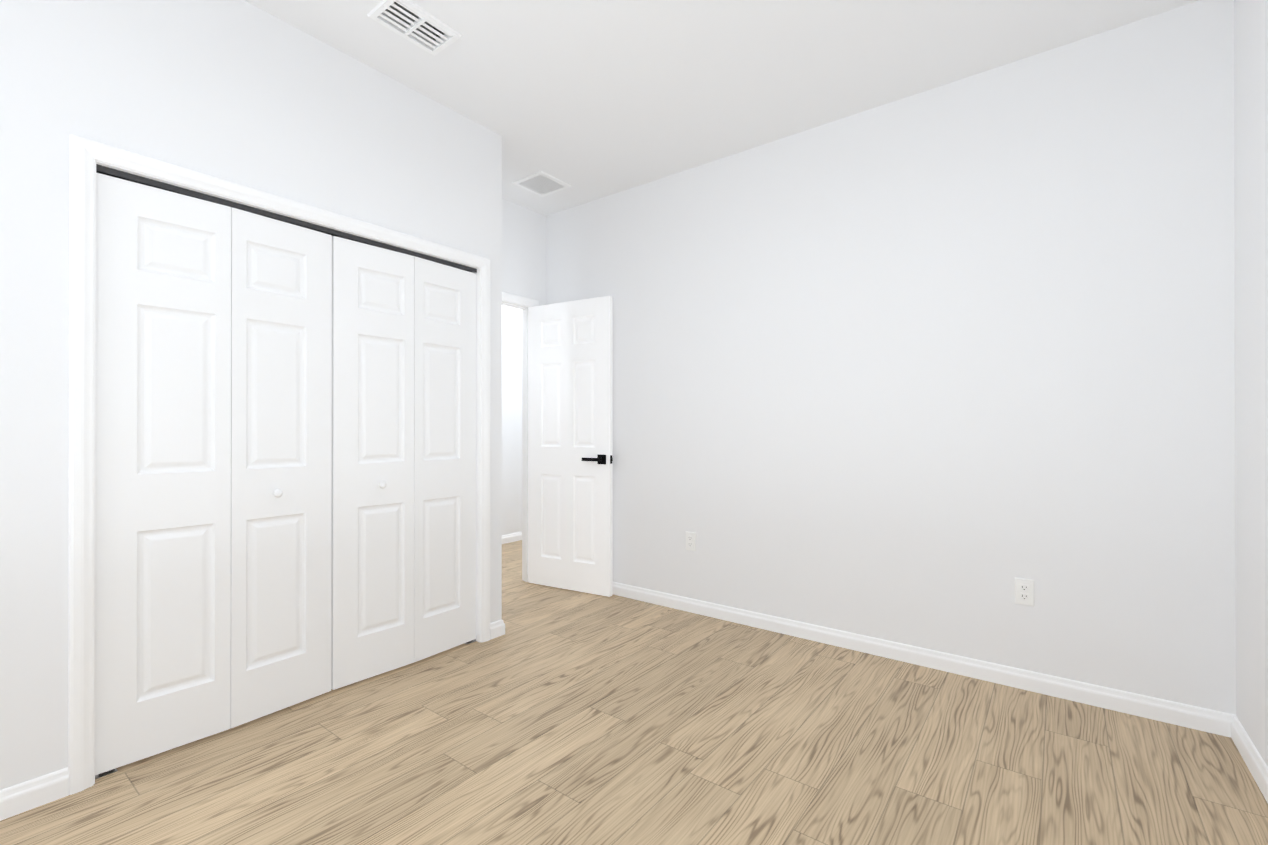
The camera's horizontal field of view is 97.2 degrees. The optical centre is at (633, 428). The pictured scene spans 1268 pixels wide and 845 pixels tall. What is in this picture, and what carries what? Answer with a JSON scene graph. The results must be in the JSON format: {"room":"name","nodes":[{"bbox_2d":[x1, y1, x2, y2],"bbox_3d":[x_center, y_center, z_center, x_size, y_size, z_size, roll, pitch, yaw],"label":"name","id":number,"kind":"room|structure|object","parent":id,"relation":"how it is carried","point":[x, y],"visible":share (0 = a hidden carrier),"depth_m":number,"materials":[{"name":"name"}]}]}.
{"room":"empty bedroom","nodes":[
{"label":"empty bedroom","id":0,"kind":"room"},
{"bbox_2d":[0,0,501,789],"bbox_3d":[-1.885,-0.243,2.139,0.660,2.770,2.930,0,0,37],"label":"wall","id":1,"kind":"structure","parent":0,"point":[242,92],"depth_m":1.88,"materials":[{"name":"white paint"}]},
{"bbox_2d":[0,767,68,820],"bbox_3d":[-2.094,1.099,1.305,0.014,0.083,1.096,0,0,37],"label":"baseboard","id":2,"kind":"structure","parent":1,"relation":"attached to","point":[32,794],"depth_m":1.68,"materials":[{"name":"white wood"}]},
{"bbox_2d":[95,173,230,775],"bbox_3d":[-1.646,0.146,1.968,0.050,1.980,0.370,0,0,37],"label":"closet door","id":3,"kind":"structure","parent":1,"relation":"in","point":[163,495],"depth_m":1.95,"materials":[{"name":"white wood"}]},
{"bbox_2d":[68,134,489,794],"bbox_3d":[-1.317,0.133,2.421,0.100,2.020,1.536,0,0,37],"label":"door frame","id":4,"kind":"structure","parent":1,"relation":"attached to","point":[478,365],"depth_m":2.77,"materials":[{"name":"white wood"}]},
{"bbox_2d":[230,207,331,727],"bbox_3d":[-1.411,0.143,2.255,0.075,1.972,0.370,0,0,37],"label":"closet door","id":5,"kind":"structure","parent":1,"relation":"in","point":[281,396],"depth_m":2.24,"materials":[{"name":"white wood"}]},
{"bbox_2d":[96,164,476,272],"bbox_3d":[-1.313,-0.847,2.420,0.042,0.020,1.492,0,0,37],"label":"track rail","id":6,"kind":"object","parent":1,"relation":"attached to","point":[100,169],"visible":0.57,"depth_m":2.20,"materials":[{"name":"grey metal"}]},
{"bbox_2d":[331,236,413,689],"bbox_3d":[-1.182,0.143,2.556,0.074,1.972,0.370,0,0,37],"label":"closet door","id":7,"kind":"structure","parent":1,"relation":"in","point":[372,553],"depth_m":2.54,"materials":[{"name":"white wood"}]},
{"bbox_2d":[414,256,475,661],"bbox_3d":[-0.967,0.148,2.858,0.050,1.980,0.370,0,0,37],"label":"closet door","id":8,"kind":"structure","parent":1,"relation":"in","point":[444,457],"depth_m":2.84,"materials":[{"name":"white wood"}]},
{"bbox_2d":[490,620,504,638],"bbox_3d":[-0.990,1.104,3.298,0.674,0.083,0.024,0,0,37],"label":"baseboard","id":9,"kind":"structure","parent":1,"relation":"attached to","point":[497,628],"depth_m":3.06,"materials":[{"name":"white wood"}]},
{"bbox_2d":[502,305,521,534],"bbox_3d":[-2.040,-0.237,4.690,0.100,2.770,4.900,0,0,37],"label":"wall","id":10,"kind":"structure","parent":0,"point":[511,420],"depth_m":5.63,"materials":[{"name":"white paint"}]},
{"bbox_2d":[502,532,521,543],"bbox_3d":[-1.994,1.107,4.652,0.014,0.083,4.700,0,0,37],"label":"baseboard","id":11,"kind":"structure","parent":10,"relation":"attached to","point":[513,537],"depth_m":5.65,"materials":[{"name":"white wood"}]},
{"bbox_2d":[502,198,545,305],"bbox_3d":[-0.984,-0.239,3.947,0.100,2.770,4.800,0,0,37],"label":"wall","id":12,"kind":"structure","parent":0,"point":[523,251],"depth_m":4.09,"materials":[{"name":"white paint"}]},
{"bbox_2d":[502,292,538,581],"bbox_3d":[-1.018,0.093,3.901,0.133,2.106,0.836,0,0,37],"label":"door frame","id":13,"kind":"structure","parent":12,"relation":"attached to","point":[524,308],"depth_m":4.18,"materials":[{"name":"white wood"}]},
{"bbox_2d":[528,296,612,596],"bbox_3d":[-0.446,0.122,3.978,0.715,2.030,0.176,0,0,37],"label":"hall door","id":14,"kind":"structure","parent":13,"relation":"in","point":[570,459],"depth_m":3.93,"materials":[{"name":"white wood"}]},
{"bbox_2d":[0,540,1267,844],"bbox_3d":[-0.328,1.184,2.784,5.130,0.080,5.850,0,0,37],"label":"floor","id":15,"kind":"structure","parent":0,"point":[556,716],"depth_m":1.92,"materials":[{"name":"brown wood"}]},
{"bbox_2d":[95,639,475,778],"bbox_3d":[-1.314,1.128,2.416,0.032,0.030,1.496,0,0,37],"label":"mount","id":16,"kind":"object","parent":15,"relation":"on","point":[116,770],"visible":0.31,"depth_m":1.84,"materials":[{"name":"silver metal"}]},
{"bbox_2d":[245,0,1198,215],"bbox_3d":[-0.328,-1.676,2.790,5.130,0.100,5.850,0,0,37],"label":"ceiling","id":17,"kind":"structure","parent":0,"point":[589,100],"depth_m":2.48,"materials":[{"name":"white paint"}]},
{"bbox_2d":[367,0,461,55],"bbox_3d":[-0.880,-1.632,2.256,0.200,0.030,0.300,0,0,37],"label":"ceiling vent","id":18,"kind":"object","parent":17,"relation":"in","point":[451,36],"visible":1,"depth_m":2.25,"materials":[{"name":"white metal"}]},
{"bbox_2d":[386,3,443,39],"bbox_3d":[-0.880,-1.702,2.256,0.190,0.090,0.290,0,0,37],"label":"duct","id":19,"kind":"object","parent":17,"relation":"in","point":[413,21],"visible":0.07,"depth_m":2.34,"materials":[{"name":"grey metal"}]},
{"bbox_2d":[512,171,570,196],"bbox_3d":[-0.613,-1.621,3.718,0.280,0.007,0.280,0,0,37],"label":"ceiling vent","id":20,"kind":"object","parent":17,"relation":"in","point":[541,183],"visible":1,"depth_m":3.71,"materials":[{"name":"white"}]},
{"bbox_2d":[546,0,1235,714],"bbox_3d":[0.846,-0.240,3.180,3.740,2.770,0.100,0,0,37],"label":"wall","id":21,"kind":"structure","parent":0,"point":[940,368],"depth_m":2.60,"materials":[{"name":"white paint"}]},
{"bbox_2d":[686,531,695,550],"bbox_3d":[0.352,0.705,3.487,0.070,0.115,0.009,0,0,37],"label":"electrical outlet","id":22,"kind":"object","parent":21,"relation":"attached to","point":[691,541],"visible":1,"depth_m":3.48,"materials":[{"name":"white plastic"}]},
{"bbox_2d":[612,582,1223,735],"bbox_3d":[0.754,1.103,3.172,3.600,0.083,0.020,0,0,37],"label":"baseboard","id":23,"kind":"structure","parent":21,"relation":"attached to","point":[1180,714],"depth_m":2.58,"materials":[{"name":"white wood"}]},
{"bbox_2d":[1015,577,1033,605],"bbox_3d":[1.712,0.718,2.450,0.070,0.115,0.009,0,0,37],"label":"electrical outlet","id":24,"kind":"object","parent":21,"relation":"attached to","point":[1024,591],"visible":1,"depth_m":2.45,"materials":[{"name":"white plastic"}]},
{"bbox_2d":[1234,0,1267,766],"bbox_3d":[1.081,-0.246,0.487,0.100,2.770,3.900,0,0,37],"label":"wall","id":25,"kind":"structure","parent":0,"point":[1251,272],"depth_m":1.89,"materials":[{"name":"white paint"}]},
{"bbox_2d":[1224,712,1267,802],"bbox_3d":[1.066,1.097,0.558,0.014,0.083,3.800,0,0,37],"label":"baseboard","id":26,"kind":"structure","parent":25,"relation":"attached to","point":[1233,729],"depth_m":1.89,"materials":[{"name":"white wood"}]}
]}

